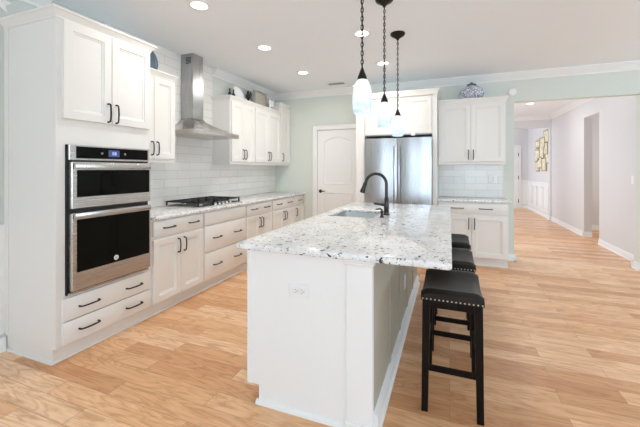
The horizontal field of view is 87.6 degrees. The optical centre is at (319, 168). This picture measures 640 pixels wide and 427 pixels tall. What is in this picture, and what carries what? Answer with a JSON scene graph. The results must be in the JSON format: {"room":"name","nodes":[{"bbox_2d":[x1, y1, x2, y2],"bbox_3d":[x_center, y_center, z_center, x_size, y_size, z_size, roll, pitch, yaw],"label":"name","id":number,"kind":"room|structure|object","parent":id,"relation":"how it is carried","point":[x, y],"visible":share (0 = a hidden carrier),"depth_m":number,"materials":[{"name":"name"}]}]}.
{"room":"kitchen","nodes":[
{"label":"kitchen","id":0,"kind":"room"},
{"bbox_2d":[0,0,274,347],"bbox_3d":[-2.562,-0.028,2.105,0.150,2.740,9.370,0,0,21],"label":"wall","id":1,"kind":"structure","parent":0,"point":[219,87],"depth_m":2.47,"materials":[{"name":"grey paint"}]},
{"bbox_2d":[0,224,5,333],"bbox_3d":[-3.221,0.810,0.158,0.030,0.805,4.962,0,0,21],"label":"trim","id":2,"kind":"structure","parent":1,"relation":"attached to","point":[2,226],"depth_m":2.46,"materials":[{"name":"white wood"}]},
{"bbox_2d":[0,337,6,352],"bbox_3d":[-3.223,1.292,0.159,0.026,0.100,4.962,0,0,21],"label":"baseboard","id":3,"kind":"structure","parent":1,"relation":"attached to","point":[3,348],"depth_m":2.45,"materials":[{"name":"white wood"}]},
{"bbox_2d":[0,0,11,11],"bbox_3d":[-2.337,-1.230,2.444,0.021,0.136,0.143,0,0,21],"label":"star","id":4,"kind":"object","parent":1,"relation":"attached to","point":[3,3],"visible":1,"depth_m":2.46,"materials":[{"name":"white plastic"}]},
{"bbox_2d":[20,0,51,6],"bbox_3d":[-3.142,-1.345,0.277,0.092,0.105,5.240,0,0,21],"label":"trim","id":5,"kind":"structure","parent":1,"relation":"attached to","point":[37,3],"depth_m":2.66,"materials":[{"name":"white"}]},
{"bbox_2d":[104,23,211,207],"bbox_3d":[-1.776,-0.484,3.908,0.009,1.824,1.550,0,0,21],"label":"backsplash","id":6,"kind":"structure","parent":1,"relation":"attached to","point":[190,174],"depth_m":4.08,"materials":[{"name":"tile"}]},
{"bbox_2d":[149,67,178,162],"bbox_3d":[-1.777,-0.530,3.401,0.355,0.935,0.606,0,0,21],"label":"upper cabinet","id":7,"kind":"object","parent":1,"relation":"attached to","point":[162,85],"visible":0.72,"depth_m":3.44,"materials":[{"name":"white wood"}]},
{"bbox_2d":[150,51,157,68],"bbox_3d":[-1.781,-1.131,3.508,0.148,0.266,0.148,0,0,21],"label":"vase","id":8,"kind":"object","parent":7,"relation":"on","point":[153,59],"visible":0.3,"depth_m":3.47,"materials":[{"name":"blue ceramic"}]},
{"bbox_2d":[175,53,238,139],"bbox_3d":[-1.429,-0.893,4.109,0.490,1.005,0.775,0,0,21],"label":"range hood","id":9,"kind":"object","parent":1,"relation":"attached to","point":[191,124],"visible":1,"depth_m":4.05,"materials":[{"name":"silver metal"}]},
{"bbox_2d":[211,95,255,164],"bbox_3d":[-1.224,-0.530,4.824,0.355,0.935,0.628,0,0,21],"label":"upper cabinet","id":10,"kind":"object","parent":1,"relation":"attached to","point":[230,113],"visible":1,"depth_m":4.62,"materials":[{"name":"white wood"}]},
{"bbox_2d":[233,86,243,98],"bbox_3d":[-1.202,-1.111,4.941,0.090,0.228,0.240,0,0,21],"label":"dinner plate","id":11,"kind":"object","parent":10,"relation":"on","point":[238,93],"visible":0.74,"depth_m":4.97,"materials":[{"name":"white ceramic"}]},
{"bbox_2d":[245,91,251,100],"bbox_3d":[-1.081,-1.093,5.088,0.090,0.191,0.129,0,0,21],"label":"bird figurine","id":12,"kind":"object","parent":10,"relation":"on","point":[249,94],"visible":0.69,"depth_m":5.05,"materials":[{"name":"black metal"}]},
{"bbox_2d":[212,164,274,196],"bbox_3d":[-1.170,0.177,5.467,0.009,0.500,1.795,0,0,21],"label":"backsplash","id":13,"kind":"structure","parent":1,"relation":"attached to","point":[227,180],"depth_m":5.29,"materials":[{"name":"tile"}]},
{"bbox_2d":[212,68,276,99],"bbox_3d":[-1.132,-1.345,5.452,0.092,0.105,1.795,0,0,21],"label":"trim","id":14,"kind":"structure","parent":1,"relation":"attached to","point":[219,73],"depth_m":5.17,"materials":[{"name":"white wood"}]},
{"bbox_2d":[254,103,280,164],"bbox_3d":[-0.961,-0.530,5.502,0.355,0.935,0.824,0,0,21],"label":"upper cabinet","id":15,"kind":"object","parent":1,"relation":"attached to","point":[267,120],"visible":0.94,"depth_m":5.40,"materials":[{"name":"white wood"}]},
{"bbox_2d":[253,89,266,106],"bbox_3d":[-0.971,-1.123,5.414,0.050,0.250,0.360,0,0,21],"label":"woven tray","id":16,"kind":"object","parent":15,"relation":"on","point":[259,97],"visible":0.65,"depth_m":5.39,"materials":[{"name":"beige wicker"}]},
{"bbox_2d":[269,99,273,107],"bbox_3d":[-0.819,-1.080,5.626,0.020,0.165,0.125,0,0,21],"label":"picture frame","id":17,"kind":"object","parent":15,"relation":"on","point":[271,103],"visible":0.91,"depth_m":5.59,"materials":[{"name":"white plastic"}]},
{"bbox_2d":[270,102,290,165],"bbox_3d":[-0.750,-0.613,6.045,0.355,1.100,0.411,0,0,21],"label":"upper cabinet","id":18,"kind":"object","parent":1,"relation":"attached to","point":[283,108],"visible":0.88,"depth_m":6.00,"materials":[{"name":"white wood"}]},
{"bbox_2d":[0,208,639,426],"bbox_3d":[2.924,1.393,4.040,8.975,0.100,16.950,0,0,21],"label":"floor","id":19,"kind":"structure","parent":0,"point":[561,323],"depth_m":2.29,"materials":[{"name":"brown wood"}]},
{"bbox_2d":[0,3,157,365],"bbox_3d":[-1.898,0.123,2.714,0.645,2.438,0.847,0,0,21],"label":"tall cabinet","id":20,"kind":"object","parent":19,"relation":"on","point":[70,77],"visible":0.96,"depth_m":2.41,"materials":[{"name":"white wood"}]},
{"bbox_2d":[65,144,150,295],"bbox_3d":[-1.851,0.357,2.716,0.583,1.055,0.671,0,0,21],"label":"double wall oven","id":21,"kind":"object","parent":20,"relation":"in","point":[107,189],"visible":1,"depth_m":2.54,"materials":[{"name":"black"}]},
{"bbox_2d":[145,212,203,318],"bbox_3d":[-1.635,0.900,3.389,0.645,0.884,0.686,0,0,21],"label":"base cabinet","id":22,"kind":"object","parent":19,"relation":"on","point":[176,269],"visible":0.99,"depth_m":3.23,"materials":[{"name":"white wood"}]},
{"bbox_2d":[150,192,305,219],"bbox_3d":[-1.154,0.442,4.628,0.628,0.032,3.346,0,0,21],"label":"countertop","id":23,"kind":"structure","parent":22,"relation":"on","point":[163,212],"depth_m":3.79,"materials":[{"name":"white stone"}]},
{"bbox_2d":[165,196,241,207],"bbox_3d":[-1.389,0.395,4.072,0.511,0.062,0.795,0,0,21],"label":"gas cooktop","id":24,"kind":"object","parent":23,"relation":"in","point":[208,201],"visible":1,"depth_m":3.89,"materials":[{"name":"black metal"}]},
{"bbox_2d":[199,205,245,291],"bbox_3d":[-1.365,0.900,4.083,0.645,0.884,0.801,0,0,21],"label":"base cabinet","id":25,"kind":"object","parent":19,"relation":"on","point":[224,228],"visible":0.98,"depth_m":3.91,"materials":[{"name":"white wood"}]},
{"bbox_2d":[242,200,271,270],"bbox_3d":[-1.096,0.900,4.777,0.645,0.884,0.684,0,0,21],"label":"base cabinet","id":26,"kind":"object","parent":19,"relation":"on","point":[258,216],"visible":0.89,"depth_m":4.62,"materials":[{"name":"white wood"}]},
{"bbox_2d":[271,196,293,230],"bbox_3d":[-0.833,0.900,5.453,0.645,0.884,0.766,0,0,21],"label":"base cabinet","id":27,"kind":"object","parent":19,"relation":"on","point":[282,210],"visible":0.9,"depth_m":5.29,"materials":[{"name":"white wood"}]},
{"bbox_2d":[293,195,303,222],"bbox_3d":[-0.621,0.900,5.999,0.645,0.884,0.403,0,0,21],"label":"base cabinet","id":28,"kind":"object","parent":19,"relation":"on","point":[298,205],"visible":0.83,"depth_m":5.88,"materials":[{"name":"white wood"}]},
{"bbox_2d":[247,250,419,426],"bbox_3d":[0.386,0.900,2.918,0.933,0.884,2.460,0,0,21],"label":"kitchen island","id":29,"kind":"object","parent":19,"relation":"on","point":[331,357],"visible":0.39,"depth_m":1.82,"materials":[{"name":"white wood"}]},
{"bbox_2d":[290,283,308,298],"bbox_3d":[-0.115,0.666,1.821,0.116,0.072,0.011,0,0,21],"label":"wall outlet","id":30,"kind":"object","parent":29,"relation":"attached to","point":[296,290],"visible":1,"depth_m":1.82,"materials":[{"name":"white plastic"}]},
{"bbox_2d":[293,288,304,294],"bbox_3d":[-0.115,0.666,1.819,0.073,0.033,0.007,0,0,21],"label":"socket","id":31,"kind":"object","parent":30,"relation":"attached to","point":[296,291],"depth_m":1.82,"materials":[{"name":"grey plastic"}]},
{"bbox_2d":[236,202,451,269],"bbox_3d":[0.513,0.441,2.888,1.155,0.033,2.545,0,0,21],"label":"island countertop","id":32,"kind":"structure","parent":29,"relation":"on","point":[413,235],"depth_m":2.10,"materials":[{"name":"white stone"}]},
{"bbox_2d":[335,212,379,217],"bbox_3d":[0.359,0.558,3.229,0.450,0.198,0.600,0,0,21],"label":"sink","id":33,"kind":"object","parent":32,"relation":"in","point":[344,214],"visible":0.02,"depth_m":3.49,"materials":[{"name":"silver metal"}]},
{"bbox_2d":[360,172,389,214],"bbox_3d":[0.510,0.228,3.127,0.283,0.394,0.060,0,0,21],"label":"kitchen faucet","id":34,"kind":"object","parent":32,"relation":"on","point":[385,204],"visible":1,"depth_m":3.08,"materials":[{"name":"grey metal"}]},
{"bbox_2d":[376,208,383,217],"bbox_3d":[0.527,0.384,2.939,0.076,0.081,0.039,0,0,21],"label":"soap dispenser","id":35,"kind":"object","parent":32,"relation":"on","point":[381,211],"visible":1,"depth_m":2.92,"materials":[{"name":"grey metal"}]},
{"bbox_2d":[365,136,431,204],"bbox_3d":[1.205,0.443,5.035,0.936,1.800,0.741,0,0,21],"label":"refrigerator","id":36,"kind":"object","parent":19,"relation":"on","point":[406,163],"visible":0.42,"depth_m":4.74,"materials":[{"name":"silver metal"}]},
{"bbox_2d":[356,88,440,204],"bbox_3d":[1.197,0.113,5.137,1.226,2.460,0.694,0,0,21],"label":"refrigerator surround","id":37,"kind":"object","parent":19,"relation":"on","point":[418,109],"visible":0.59,"depth_m":4.81,"materials":[{"name":"white wood"}]},
{"bbox_2d":[420,268,484,425],"bbox_3d":[0.795,1.005,2.019,0.328,0.675,0.477,0,0,21],"label":"bar stool","id":38,"kind":"object","parent":19,"relation":"on","point":[454,290],"visible":1,"depth_m":1.85,"materials":[{"name":"black leather"}]},
{"bbox_2d":[436,233,470,318],"bbox_3d":[1.283,1.005,3.256,0.328,0.675,0.477,0,0,21],"label":"bar stool","id":39,"kind":"object","parent":19,"relation":"on","point":[461,241],"visible":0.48,"depth_m":3.22,"materials":[{"name":"black leather"}]},
{"bbox_2d":[432,248,476,357],"bbox_3d":[1.037,1.005,2.633,0.328,0.675,0.477,0,0,21],"label":"bar stool","id":40,"kind":"object","parent":19,"relation":"on","point":[462,259],"visible":0.47,"depth_m":2.45,"materials":[{"name":"black leather"}]},
{"bbox_2d":[438,201,508,267],"bbox_3d":[2.184,0.900,4.831,0.897,0.884,0.550,0,0,21],"label":"base cabinet","id":41,"kind":"object","parent":19,"relation":"on","point":[486,225],"visible":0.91,"depth_m":4.57,"materials":[{"name":"white wood"}]},
{"bbox_2d":[437,196,511,202],"bbox_3d":[2.199,0.442,4.832,0.930,0.032,0.520,0,0,21],"label":"countertop","id":42,"kind":"structure","parent":41,"relation":"on","point":[440,198],"depth_m":4.66,"materials":[{"name":"white stone"}]},
{"bbox_2d":[52,0,639,116],"bbox_3d":[2.924,-1.448,4.040,8.975,0.100,16.950,0,0,21],"label":"ceiling","id":43,"kind":"structure","parent":0,"point":[442,38],"depth_m":3.52,"materials":[{"name":"white paint"}]},
{"bbox_2d":[187,0,210,10],"bbox_3d":[-1.029,-1.393,2.846,0.200,0.008,0.200,0,0,21],"label":"recessed light","id":44,"kind":"object","parent":43,"relation":"in","point":[200,5],"visible":1,"depth_m":2.84,"materials":[{"name":"white plastic"}]},
{"bbox_2d":[256,44,272,50],"bbox_3d":[-0.637,-1.393,3.841,0.200,0.008,0.200,0,0,21],"label":"recessed light","id":45,"kind":"object","parent":43,"relation":"in","point":[263,47],"visible":1,"depth_m":3.82,"materials":[{"name":"grey"}]},
{"bbox_2d":[296,70,309,74],"bbox_3d":[-0.245,-1.393,4.837,0.200,0.008,0.200,0,0,21],"label":"recessed light","id":46,"kind":"object","parent":43,"relation":"in","point":[302,72],"visible":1,"depth_m":4.82,"materials":[{"name":"grey"}]},
{"bbox_2d":[326,82,346,85],"bbox_3d":[0.267,-1.393,5.464,0.320,0.007,0.140,0,0,21],"label":"ceiling vent","id":47,"kind":"object","parent":43,"relation":"in","point":[335,83],"visible":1,"depth_m":5.44,"materials":[{"name":"white plastic"}]},
{"bbox_2d":[352,0,371,114],"bbox_3d":[0.258,-0.868,2.045,0.150,1.058,0.150,0,0,21],"label":"pendant light","id":48,"kind":"object","parent":43,"relation":"hanging from","point":[362,92],"visible":1,"depth_m":2.01,"materials":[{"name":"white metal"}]},
{"bbox_2d":[352,29,371,36],"bbox_3d":[0.434,-1.393,3.436,0.200,0.008,0.200,0,0,21],"label":"recessed light","id":49,"kind":"object","parent":43,"relation":"in","point":[357,33],"visible":0.9,"depth_m":3.42,"materials":[{"name":"grey"}]},
{"bbox_2d":[375,61,390,65],"bbox_3d":[0.832,-1.393,4.408,0.200,0.008,0.200,0,0,21],"label":"recessed light","id":50,"kind":"object","parent":43,"relation":"in","point":[379,63],"visible":0.88,"depth_m":4.40,"materials":[{"name":"grey"}]},
{"bbox_2d":[375,0,392,127],"bbox_3d":[0.528,-0.868,2.740,0.150,1.058,0.150,0,0,21],"label":"pendant light","id":51,"kind":"object","parent":43,"relation":"hanging from","point":[384,113],"visible":1,"depth_m":2.71,"materials":[{"name":"grey glass"}]},
{"bbox_2d":[390,30,404,136],"bbox_3d":[0.801,-0.868,3.444,0.150,1.058,0.150,0,0,21],"label":"pendant light","id":52,"kind":"object","parent":43,"relation":"hanging from","point":[397,123],"visible":1,"depth_m":3.41,"materials":[{"name":"grey glass"}]},
{"bbox_2d":[275,70,639,262],"bbox_3d":[3.217,-0.028,4.795,8.675,2.740,0.130,0,0,21],"label":"wall","id":53,"kind":"structure","parent":0,"point":[305,113],"depth_m":4.92,"materials":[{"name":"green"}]},
{"bbox_2d":[312,123,355,216],"bbox_3d":[0.301,0.282,5.843,0.930,2.120,0.028,0,0,21],"label":"trim","id":54,"kind":"structure","parent":53,"relation":"attached to","point":[336,126],"depth_m":5.99,"materials":[{"name":"white wood"}]},
{"bbox_2d":[318,129,355,214],"bbox_3d":[0.313,0.323,5.854,0.770,2.024,0.089,0,0,21],"label":"door","id":55,"kind":"structure","parent":53,"relation":"in","point":[336,148],"depth_m":5.87,"materials":[{"name":"white wood"}]},
{"bbox_2d":[275,60,639,99],"bbox_3d":[3.177,-1.345,4.692,8.675,0.105,0.092,0,0,21],"label":"trim","id":56,"kind":"structure","parent":53,"relation":"attached to","point":[626,65],"depth_m":4.97,"materials":[{"name":"white wood"}]},
{"bbox_2d":[439,165,502,197],"bbox_3d":[2.283,0.175,5.084,0.895,0.505,0.009,0,0,21],"label":"backsplash","id":57,"kind":"structure","parent":53,"relation":"attached to","point":[450,176],"depth_m":5.07,"materials":[{"name":"tile"}]},
{"bbox_2d":[438,95,508,164],"bbox_3d":[2.220,-0.533,4.892,0.920,0.942,0.410,0,0,21],"label":"upper cabinet","id":58,"kind":"object","parent":53,"relation":"attached to","point":[471,131],"visible":1,"depth_m":4.74,"materials":[{"name":"white wood"}]},
{"bbox_2d":[459,82,483,98],"bbox_3d":[2.229,-1.139,4.911,0.336,0.267,0.336,0,0,21],"label":"ginger jar","id":59,"kind":"object","parent":58,"relation":"on","point":[471,90],"visible":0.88,"depth_m":4.79,"materials":[{"name":"blue ceramic"}]},
{"bbox_2d":[489,175,496,182],"bbox_3d":[2.571,0.152,4.961,0.116,0.116,0.011,0,0,21],"label":"wall outlet","id":60,"kind":"object","parent":53,"relation":"attached to","point":[492,178],"visible":1,"depth_m":4.96,"materials":[{"name":"white plastic"}]},
{"bbox_2d":[508,88,516,95],"bbox_3d":[2.805,-1.119,4.867,0.110,0.110,0.034,0,0,21],"label":"smoke detector","id":61,"kind":"object","parent":53,"relation":"attached to","point":[512,91],"visible":1,"depth_m":4.86,"materials":[{"name":"white plastic"}]},
{"bbox_2d":[509,254,639,271],"bbox_3d":[5.006,1.292,4.138,4.865,0.100,0.252,0,0,21],"label":"baseboard","id":62,"kind":"structure","parent":53,"relation":"attached to","point":[512,257],"depth_m":4.51,"materials":[{"name":"white wood"}]},
{"bbox_2d":[514,129,527,204],"bbox_3d":[6.513,-0.028,11.658,6.300,2.740,0.150,0,0,21],"label":"wall","id":63,"kind":"structure","parent":0,"point":[520,135],"depth_m":11.41,"materials":[{"name":"white paint"}]},
{"bbox_2d":[514,148,518,207],"bbox_3d":[6.415,0.310,11.591,0.845,2.055,0.045,0,0,21],"label":"door","id":64,"kind":"structure","parent":63,"relation":"in","point":[516,154],"depth_m":11.46,"materials":[{"name":"white wood"}]},
{"bbox_2d":[514,145,520,207],"bbox_3d":[6.412,0.268,11.598,0.995,2.150,0.035,0,0,21],"label":"trim","id":65,"kind":"structure","parent":63,"relation":"attached to","point":[515,146],"depth_m":11.42,"materials":[{"name":"white wood"}]},
{"bbox_2d":[514,119,551,216],"bbox_3d":[4.377,-0.028,9.430,3.630,2.740,0.150,0,0,21],"label":"wall","id":66,"kind":"structure","parent":0,"point":[528,124],"depth_m":8.77,"materials":[{"name":"white paint"}]},
{"bbox_2d":[514,115,550,120],"bbox_3d":[4.333,-1.345,9.317,3.630,0.105,0.092,0,0,21],"label":"trim","id":67,"kind":"structure","parent":66,"relation":"attached to","point":[539,117],"depth_m":8.82,"materials":[{"name":"white wood"}]},
{"bbox_2d":[528,96,635,260],"bbox_3d":[5.715,-0.028,7.891,0.280,2.740,7.450,0,0,21],"label":"wall","id":68,"kind":"structure","parent":0,"point":[571,130],"depth_m":5.97,"materials":[{"name":"white paint"}]},
{"bbox_2d":[521,180,547,213],"bbox_3d":[6.491,0.795,10.138,0.200,0.835,2.700,0,0,21],"label":"trim","id":69,"kind":"structure","parent":68,"relation":"attached to","point":[534,194],"depth_m":10.32,"materials":[{"name":"white wood"}]},
{"bbox_2d":[535,129,547,171],"bbox_3d":[6.354,-0.497,9.574,0.045,1.160,1.450,0,0,21],"label":"wall art","id":70,"kind":"object","parent":68,"relation":"attached to","point":[541,152],"visible":0.91,"depth_m":9.44,"materials":[{"name":"gold metal"}]},
{"bbox_2d":[549,98,594,118],"bbox_3d":[5.178,-1.345,6.609,0.092,0.105,4.530,0,0,21],"label":"trim","id":71,"kind":"structure","parent":68,"relation":"attached to","point":[578,102],"depth_m":7.28,"materials":[{"name":"white wood"}]},
{"bbox_2d":[521,205,633,266],"bbox_3d":[5.613,1.292,8.685,3.313,0.100,8.223,0,0,-4],"label":"baseboard","id":72,"kind":"structure","parent":68,"relation":"attached to","point":[620,252],"depth_m":6.62,"materials":[{"name":"white wood"}]},
{"bbox_2d":[592,115,598,224],"bbox_3d":[6.011,-0.028,5.657,1.890,2.740,3.500,0,0,21],"label":"wall","id":73,"kind":"structure","parent":0,"point":[595,120],"depth_m":7.39,"materials":[{"name":"white paint"}]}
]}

